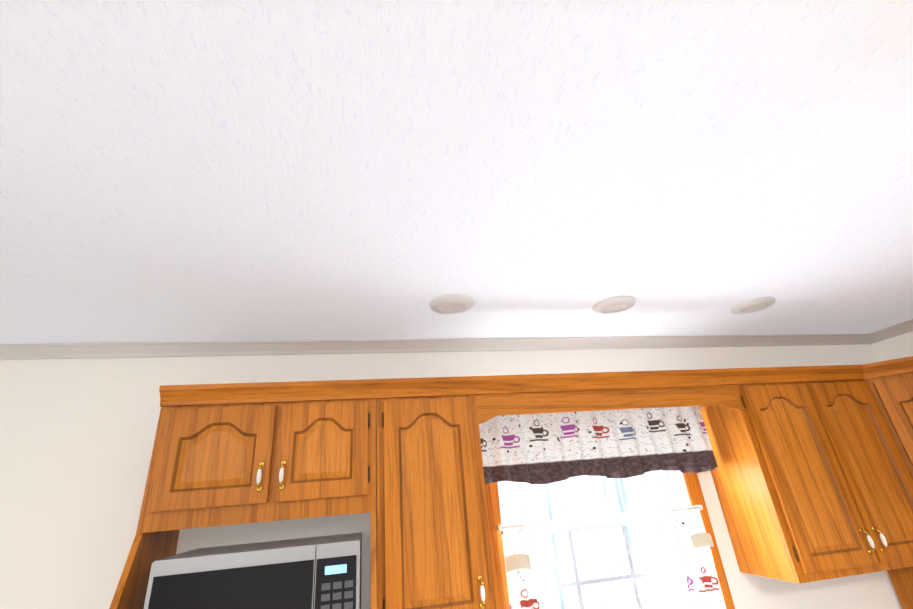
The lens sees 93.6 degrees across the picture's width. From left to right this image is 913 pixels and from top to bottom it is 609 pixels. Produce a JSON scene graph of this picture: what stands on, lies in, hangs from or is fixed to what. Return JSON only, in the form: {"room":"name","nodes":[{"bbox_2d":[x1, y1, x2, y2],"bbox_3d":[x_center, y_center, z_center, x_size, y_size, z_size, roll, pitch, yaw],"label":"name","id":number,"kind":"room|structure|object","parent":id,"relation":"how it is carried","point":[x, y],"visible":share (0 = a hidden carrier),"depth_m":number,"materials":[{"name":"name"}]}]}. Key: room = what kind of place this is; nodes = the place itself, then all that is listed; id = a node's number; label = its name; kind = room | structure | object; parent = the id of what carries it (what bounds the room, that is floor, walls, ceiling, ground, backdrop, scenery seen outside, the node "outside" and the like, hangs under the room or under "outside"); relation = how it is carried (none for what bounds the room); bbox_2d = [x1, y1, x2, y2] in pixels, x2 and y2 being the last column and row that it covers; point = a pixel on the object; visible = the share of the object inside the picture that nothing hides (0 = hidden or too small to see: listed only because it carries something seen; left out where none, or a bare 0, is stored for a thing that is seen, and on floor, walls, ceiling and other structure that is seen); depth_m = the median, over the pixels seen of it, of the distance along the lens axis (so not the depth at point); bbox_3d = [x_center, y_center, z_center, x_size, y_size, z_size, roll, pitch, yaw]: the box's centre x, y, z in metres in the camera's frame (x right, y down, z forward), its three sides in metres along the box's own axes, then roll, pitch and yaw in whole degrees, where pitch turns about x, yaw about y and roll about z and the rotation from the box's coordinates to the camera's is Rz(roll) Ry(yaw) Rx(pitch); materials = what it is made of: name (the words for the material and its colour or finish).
{"room":"kitchen","nodes":[
{"label":"kitchen","id":0,"kind":"room"},
{"bbox_2d":[0,344,902,608],"bbox_3d":[-0.105,1.365,1.708,5.940,2.525,0.120,0,-24,-11],"label":"wall","id":1,"kind":"structure","parent":0,"point":[77,437],"depth_m":1.78,"materials":[{"name":"white paint"}]},
{"bbox_2d":[0,319,912,359],"bbox_3d":[0.205,-0.677,0.199,5.699,0.055,4.359,0,-24,-11],"label":"crown molding","id":2,"kind":"structure","parent":1,"relation":"attached to","point":[115,350],"depth_m":2.12,"materials":[{"name":"white"}]},
{"bbox_2d":[109,356,912,608],"bbox_3d":[1.002,0.595,0.951,3.828,1.348,2.262,0,-24,-11],"label":"upper cabinet","id":3,"kind":"object","parent":1,"relation":"attached to","point":[812,474],"visible":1,"depth_m":1.69,"materials":[{"name":"brown wood"}]},
{"bbox_2d":[144,532,361,608],"bbox_3d":[-0.624,1.001,1.418,0.597,0.363,0.388,0,-24,-11],"label":"microwave","id":4,"kind":"object","parent":3,"relation":"in","point":[322,572],"visible":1,"depth_m":1.30,"materials":[{"name":"silver metal"}]},
{"bbox_2d":[479,406,717,484],"bbox_3d":[0.669,0.662,2.032,1.222,0.321,0.118,0,-24,-11],"label":"curtain valance","id":5,"kind":"object","parent":1,"relation":"attached to","point":[545,448],"visible":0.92,"depth_m":2.00,"materials":[{"name":"white"}]},
{"bbox_2d":[485,470,734,608],"bbox_3d":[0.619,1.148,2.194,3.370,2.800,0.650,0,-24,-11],"label":"window","id":6,"kind":"structure","parent":1,"relation":"in","point":[641,561],"depth_m":2.43,"materials":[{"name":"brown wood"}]},
{"bbox_2d":[497,505,725,608],"bbox_3d":[0.691,1.180,1.835,1.002,0.504,0.055,0,-24,-11],"label":"tiers","id":7,"kind":"object","parent":1,"relation":"attached to","point":[525,590],"visible":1,"depth_m":1.87,"materials":[{"name":"white fabric"}]},
{"bbox_2d":[0,0,912,343],"bbox_3d":[1.839,-0.791,0.449,9.240,0.100,7.800,0,-24,-11],"label":"ceiling","id":8,"kind":"structure","parent":0,"point":[230,170],"depth_m":1.03,"materials":[{"name":"white paint"}]},
{"bbox_2d":[430,294,473,313],"bbox_3d":[-0.018,0.006,1.754,0.183,0.020,0.183,0,-24,-11],"label":"recessed light","id":9,"kind":"object","parent":8,"relation":"in","point":[452,304],"visible":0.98,"depth_m":1.74,"materials":[{"name":"white"}]},
{"bbox_2d":[592,296,635,313],"bbox_3d":[0.698,0.009,1.898,0.183,0.020,0.183,0,-24,-11],"label":"recessed light","id":10,"kind":"object","parent":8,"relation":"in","point":[615,304],"visible":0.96,"depth_m":1.88,"materials":[{"name":"white"}]},
{"bbox_2d":[731,297,775,313],"bbox_3d":[1.414,0.011,2.042,0.183,0.020,0.183,0,-24,-11],"label":"recessed light","id":11,"kind":"object","parent":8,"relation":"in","point":[753,305],"visible":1,"depth_m":2.02,"materials":[{"name":"white"}]},
{"bbox_2d":[870,331,912,361],"bbox_3d":[3.165,0.436,0.224,0.120,2.525,4.480,0,-24,-11],"label":"wall","id":12,"kind":"structure","parent":0,"point":[898,346],"depth_m":2.58,"materials":[{"name":"white paint"}]}
]}

